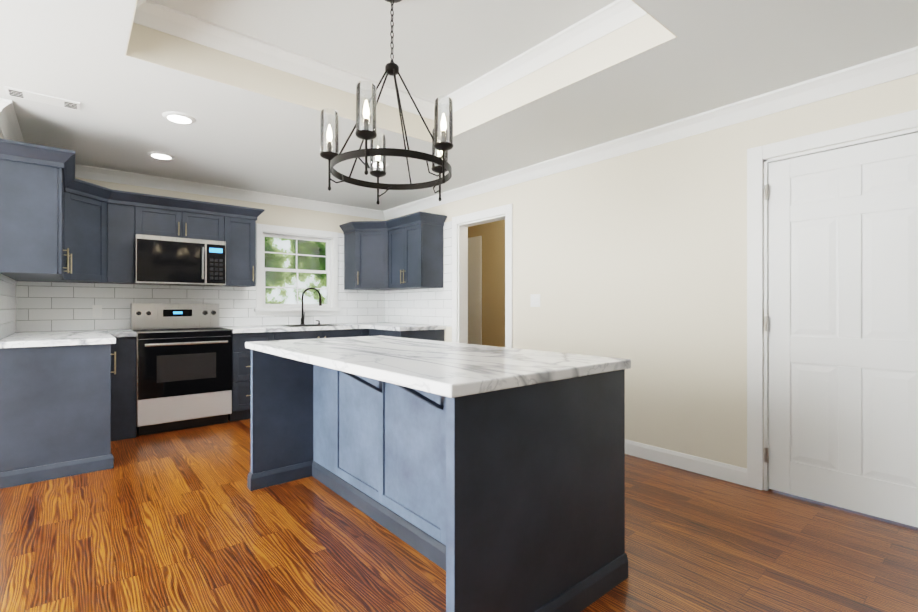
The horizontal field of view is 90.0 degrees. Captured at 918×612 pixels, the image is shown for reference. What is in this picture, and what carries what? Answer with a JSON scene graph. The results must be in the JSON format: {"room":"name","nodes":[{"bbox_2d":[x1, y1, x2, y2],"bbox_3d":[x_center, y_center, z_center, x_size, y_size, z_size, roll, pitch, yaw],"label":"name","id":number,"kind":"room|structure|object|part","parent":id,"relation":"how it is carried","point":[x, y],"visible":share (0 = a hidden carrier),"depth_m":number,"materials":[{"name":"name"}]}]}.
{"room":"kitchen","nodes":[
{"label":"kitchen","id":0,"kind":"room"},
{"bbox_2d":[0,274,19,339],"bbox_3d":[-3.345,0.011,3.397,0.005,0.447,1.379,0,0,-40],"label":"tile backsplash","id":1,"kind":"structure","parent":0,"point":[9,288],"depth_m":3.51,"materials":[{"name":"white tile"}]},
{"bbox_2d":[65,177,384,283],"bbox_3d":[-2.446,-0.070,5.159,3.890,2.420,0.120,0,0,-40],"label":"wall","id":2,"kind":"structure","parent":0,"point":[277,215],"depth_m":5.35,"materials":[{"name":"beige paint"}]},
{"bbox_2d":[0,116,23,141],"bbox_3d":[-3.299,-1.228,3.404,0.084,0.105,1.290,0,0,-40],"label":"crown molding","id":3,"kind":"structure","parent":2,"relation":"attached to","point":[8,131],"depth_m":3.23,"materials":[{"name":"white paint"}]},
{"bbox_2d":[0,138,63,277],"bbox_3d":[-2.915,-0.622,3.135,0.313,0.818,0.462,0,0,-40],"label":"upper cabinet","id":4,"kind":"object","parent":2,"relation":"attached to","point":[59,222],"depth_m":2.96,"materials":[{"name":"blue wood"}]},
{"bbox_2d":[11,162,71,281],"bbox_3d":[-3.140,-0.621,3.435,0.355,0.818,0.518,0,0,-40],"label":"upper cabinet","id":5,"kind":"object","parent":2,"relation":"attached to","point":[67,165],"depth_m":3.70,"materials":[{"name":"blue wood"}]},
{"bbox_2d":[66,174,111,283],"bbox_3d":[-3.351,-0.621,3.879,0.603,0.818,0.661,0,0,-40],"label":"upper cabinet","id":6,"kind":"object","parent":2,"relation":"attached to","point":[91,203],"depth_m":3.93,"materials":[{"name":"blue wood"}]},
{"bbox_2d":[108,190,135,283],"bbox_3d":[-3.163,-0.621,4.237,0.255,0.818,0.354,0,0,-40],"label":"upper cabinet","id":7,"kind":"object","parent":2,"relation":"attached to","point":[123,202],"depth_m":4.16,"materials":[{"name":"blue wood"}]},
{"bbox_2d":[136,194,187,237],"bbox_3d":[-2.916,-0.842,4.473,0.427,0.375,0.312,0,0,-40],"label":"upper cabinet","id":8,"kind":"object","parent":2,"relation":"attached to","point":[156,215],"depth_m":4.34,"materials":[{"name":"blue wood"}]},
{"bbox_2d":[133,234,225,285],"bbox_3d":[-2.750,-0.430,4.527,0.746,0.444,0.442,0,0,-40],"label":"microwave","id":9,"kind":"object","parent":8,"relation":"attached to","point":[165,260],"visible":1,"depth_m":4.38,"materials":[{"name":"black plastic"}]},
{"bbox_2d":[20,233,383,331],"bbox_3d":[-2.406,-0.347,5.112,3.650,1.165,0.005,0,0,-40],"label":"tile backsplash","id":10,"kind":"structure","parent":2,"relation":"attached to","point":[25,306],"depth_m":4.52,"materials":[{"name":"white tile"}]},
{"bbox_2d":[93,305,101,317],"bbox_3d":[-3.377,0.050,4.286,0.070,0.116,0.008,0,0,-40],"label":"electrical outlet plate","id":11,"kind":"object","parent":10,"relation":"attached to","point":[97,311],"visible":1,"depth_m":4.28,"materials":[{"name":"white plastic"}]},
{"bbox_2d":[188,199,227,241],"bbox_3d":[-2.669,-0.842,4.680,0.427,0.375,0.312,0,0,-40],"label":"upper cabinet","id":12,"kind":"object","parent":2,"relation":"attached to","point":[206,220],"depth_m":4.60,"materials":[{"name":"blue wood"}]},
{"bbox_2d":[75,164,383,219],"bbox_3d":[-2.415,-1.227,5.053,3.560,0.105,0.084,0,0,-40],"label":"crown molding","id":13,"kind":"structure","parent":2,"relation":"attached to","point":[81,171],"depth_m":4.89,"materials":[{"name":"white"}]},
{"bbox_2d":[222,206,255,286],"bbox_3d":[-2.386,-0.621,4.918,0.311,0.818,0.312,0,0,-40],"label":"upper cabinet","id":14,"kind":"object","parent":2,"relation":"attached to","point":[241,244],"depth_m":4.81,"materials":[{"name":"blue wood"}]},
{"bbox_2d":[254,223,339,315],"bbox_3d":[-1.947,-0.412,5.546,1.024,1.045,0.170,0,0,-40],"label":"window unit","id":15,"kind":"structure","parent":2,"relation":"in","point":[298,270],"depth_m":5.53,"materials":[{"name":"white wood"}]},
{"bbox_2d":[0,418,917,611],"bbox_3d":[-0.304,1.169,1.492,7.690,0.060,8.490,0,0,-40],"label":"floor","id":16,"kind":"structure","parent":0,"point":[184,520],"depth_m":2.16,"materials":[{"name":"brown wood"}]},
{"bbox_2d":[0,344,111,488],"bbox_3d":[-2.816,0.703,3.219,0.573,0.873,0.466,0,0,-40],"label":"base cabinet","id":17,"kind":"object","parent":16,"relation":"on","point":[66,411],"depth_m":3.03,"materials":[{"name":"blue wood"}]},
{"bbox_2d":[112,337,135,440],"bbox_3d":[-3.064,0.703,4.113,0.237,0.874,0.673,0,0,-40],"label":"base cabinet","id":18,"kind":"object","parent":16,"relation":"on","point":[124,350],"depth_m":3.92,"materials":[{"name":"blue wood"}]},
{"bbox_2d":[0,329,136,347],"bbox_3d":[-3.029,0.245,3.642,0.790,0.040,1.438,0,0,-40],"label":"countertop","id":19,"kind":"structure","parent":18,"relation":"on","point":[48,338],"depth_m":3.21,"materials":[{"name":"stone"}]},
{"bbox_2d":[130,303,231,435],"bbox_3d":[-2.673,0.557,4.428,0.756,1.165,0.687,0,0,-40],"label":"range","id":20,"kind":"object","parent":16,"relation":"on","point":[183,366],"visible":0.98,"depth_m":4.25,"materials":[{"name":"silver metal"}]},
{"bbox_2d":[228,331,295,420],"bbox_3d":[-2.181,0.703,4.893,0.587,0.874,0.613,0,0,-40],"label":"base cabinet","id":21,"kind":"object","parent":16,"relation":"on","point":[241,381],"depth_m":4.55,"materials":[{"name":"blue wood"}]},
{"bbox_2d":[311,364,378,522],"bbox_3d":[-0.446,0.702,2.879,0.542,0.874,1.024,0,0,-40],"label":"base cabinet","id":22,"kind":"object","parent":16,"relation":"on","point":[344,406],"depth_m":2.72,"materials":[{"name":"blue wood"}]},
{"bbox_2d":[245,336,630,397],"bbox_3d":[-0.307,0.244,2.405,0.980,0.040,2.050,0,0,-40],"label":"countertop","id":23,"kind":"structure","parent":22,"relation":"on","point":[448,369],"depth_m":1.85,"materials":[{"name":"stone"}]},
{"bbox_2d":[324,329,368,337],"bbox_3d":[-1.140,0.704,5.768,0.853,0.874,0.613,0,0,-40],"label":"base cabinet","id":24,"kind":"object","parent":16,"relation":"on","point":[345,332],"depth_m":5.25,"materials":[{"name":"blue wood"}]},
{"bbox_2d":[220,323,400,332],"bbox_3d":[-1.601,0.333,5.363,2.080,0.221,0.643,0,0,-40],"label":"countertop","id":25,"kind":"structure","parent":24,"relation":"on","point":[313,327],"depth_m":5.00,"materials":[{"name":"stone"}]},
{"bbox_2d":[300,288,321,324],"bbox_3d":[-1.771,0.002,5.480,0.210,0.445,0.205,0,0,-40],"label":"tap","id":26,"kind":"object","parent":25,"relation":"on","point":[303,317],"visible":0.92,"depth_m":5.46,"materials":[{"name":"black metal"}]},
{"bbox_2d":[366,323,445,330],"bbox_3d":[-0.617,0.246,5.312,0.640,0.040,0.690,0,0,-40],"label":"countertop","id":27,"kind":"structure","parent":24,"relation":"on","point":[394,327],"depth_m":5.14,"materials":[{"name":"stone"}]},
{"bbox_2d":[369,329,443,340],"bbox_3d":[-0.625,0.704,5.332,0.626,0.874,0.714,0,0,-40],"label":"base cabinet","id":28,"kind":"object","parent":16,"relation":"on","point":[436,335],"visible":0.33,"depth_m":5.12,"materials":[{"name":"blue wood"}]},
{"bbox_2d":[379,370,622,611],"bbox_3d":[0.137,0.702,2.185,0.542,0.874,1.024,0,0,-40],"label":"base cabinet","id":29,"kind":"object","parent":16,"relation":"on","point":[509,500],"depth_m":1.65,"materials":[{"name":"blue wood"}]},
{"bbox_2d":[0,0,917,210],"bbox_3d":[-0.304,-1.472,1.493,7.690,0.380,8.490,0,0,-40],"label":"ceiling","id":30,"kind":"structure","parent":0,"point":[118,74],"depth_m":2.72,"materials":[{"name":"white paint"}]},
{"bbox_2d":[0,98,15,123],"bbox_3d":[-3.813,-1.229,2.049,2.614,0.105,0.084,0,0,-40],"label":"crown molding","id":31,"kind":"structure","parent":30,"relation":"attached to","point":[7,112],"depth_m":2.94,"materials":[{"name":"white paint"}]},
{"bbox_2d":[4,86,79,110],"bbox_3d":[-2.559,-1.276,2.831,0.340,0.009,0.140,0,0,-40],"label":"ceiling vent","id":32,"kind":"object","parent":30,"relation":"in","point":[40,98],"visible":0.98,"depth_m":2.82,"materials":[{"name":"white metal"}]},
{"bbox_2d":[134,0,155,23],"bbox_3d":[-1.071,-1.512,1.652,0.080,0.100,1.680,0,0,-40],"label":"crown molding","id":33,"kind":"structure","parent":30,"relation":"attached to","point":[144,8],"depth_m":2.36,"materials":[{"name":"white paint"}]},
{"bbox_2d":[147,151,174,158],"bbox_3d":[-2.530,-1.274,3.900,0.199,0.012,0.199,0,0,41],"label":"recessed light","id":34,"kind":"object","parent":30,"relation":"in","point":[160,155],"depth_m":3.87,"materials":[{"name":"white plastic"}]},
{"bbox_2d":[162,112,195,123],"bbox_3d":[-1.902,-1.274,3.122,0.199,0.012,0.199,0,0,41],"label":"recessed light","id":35,"kind":"object","parent":30,"relation":"in","point":[178,117],"depth_m":3.10,"materials":[{"name":"white plastic"}]},
{"bbox_2d":[133,3,433,119],"bbox_3d":[-0.915,-1.511,2.959,2.000,0.100,0.080,0,0,-40],"label":"crown molding","id":36,"kind":"structure","parent":30,"relation":"attached to","point":[165,19],"depth_m":2.77,"materials":[{"name":"white"}]},
{"bbox_2d":[368,161,388,167],"bbox_3d":[-0.728,-1.274,4.135,0.199,0.012,0.199,0,0,41],"label":"recessed light","id":37,"kind":"object","parent":30,"relation":"in","point":[387,164],"depth_m":4.11,"materials":[{"name":"white"}]},
{"bbox_2d":[320,0,453,203],"bbox_3d":[-0.310,-1.061,2.280,0.642,1.000,0.666,0,0,-40],"label":"chandelier","id":38,"kind":"object","parent":30,"relation":"hanging from","point":[443,145],"visible":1,"depth_m":2.19,"materials":[{"name":"black metal"}]},
{"bbox_2d":[438,0,647,119],"bbox_3d":[0.399,-1.511,2.887,0.080,0.100,1.680,0,0,-40],"label":"crown molding","id":39,"kind":"structure","parent":30,"relation":"attached to","point":[609,18],"depth_m":2.71,"materials":[{"name":"white paint"}]},
{"bbox_2d":[468,220,504,346],"bbox_3d":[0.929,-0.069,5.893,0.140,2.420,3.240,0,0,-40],"label":"doorway","id":40,"kind":"structure","parent":0,"point":[486,283],"depth_m":6.35,"materials":[{"name":"beige paint"}]},
{"bbox_2d":[385,74,917,489],"bbox_3d":[1.651,-0.071,3.215,0.120,2.420,8.370,0,0,-40],"label":"wall","id":41,"kind":"structure","parent":0,"point":[638,259],"depth_m":3.32,"materials":[{"name":"beige paint"}]},
{"bbox_2d":[343,220,386,290],"bbox_3d":[-1.029,-0.620,5.830,0.603,0.818,0.662,0,0,-40],"label":"upper cabinet","id":42,"kind":"object","parent":41,"relation":"attached to","point":[365,242],"depth_m":5.65,"materials":[{"name":"blue wood"}]},
{"bbox_2d":[387,211,446,289],"bbox_3d":[-0.555,-0.620,5.459,0.354,0.818,0.746,0,0,-40],"label":"upper cabinet","id":43,"kind":"object","parent":41,"relation":"attached to","point":[405,252],"depth_m":5.24,"materials":[{"name":"blue wood"}]},
{"bbox_2d":[384,221,451,326],"bbox_3d":[-0.535,-0.362,5.718,0.005,1.195,1.440,0,0,-40],"label":"tile backsplash","id":44,"kind":"structure","parent":41,"relation":"attached to","point":[429,306],"depth_m":5.53,"materials":[{"name":"white tile"}]},
{"bbox_2d":[530,294,539,306],"bbox_3d":[0.704,-0.050,4.241,0.008,0.116,0.116,0,0,-40],"label":"switch plate","id":45,"kind":"object","parent":41,"relation":"attached to","point":[534,300],"visible":1,"depth_m":4.24,"materials":[{"name":"white plastic"}]},
{"bbox_2d":[384,46,917,219],"bbox_3d":[1.612,-1.228,3.104,0.084,0.105,8.250,0,0,-40],"label":"crown molding","id":46,"kind":"structure","parent":41,"relation":"attached to","point":[902,64],"depth_m":3.04,"materials":[{"name":"white"}]},
{"bbox_2d":[764,132,917,527],"bbox_3d":[2.139,0.122,2.532,0.111,2.010,0.791,0,0,-40],"label":"door","id":47,"kind":"structure","parent":41,"relation":"in","point":[843,327],"depth_m":2.55,"materials":[{"name":"white wood"}]},
{"bbox_3d":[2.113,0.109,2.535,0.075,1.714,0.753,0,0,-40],"label":"six-panel door hinges","id":48,"kind":"part","parent":47,"relation":"part of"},
{"label":"outside","id":49,"kind":"structure","parent":0,"visible":0},
{"bbox_2d":[265,237,326,303],"bbox_3d":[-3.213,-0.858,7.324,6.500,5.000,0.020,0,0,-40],"label":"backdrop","id":50,"kind":"structure","parent":49,"point":[275,243],"depth_m":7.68,"materials":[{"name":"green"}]},
{"bbox_3d":[-0.717,-0.072,1.067,6.510,2.420,8.370,0,0,-40],"label":"wall","id":51,"kind":"structure","parent":0,"visible":0},
{"bbox_2d":[625,439,746,485],"bbox_3d":[1.171,1.086,3.680,0.015,0.108,2.030,0,0,-40],"label":"baseboard","id":52,"kind":"structure","parent":51,"relation":"attached to","point":[718,470],"depth_m":3.16,"materials":[{"name":"white wood"}]}
]}

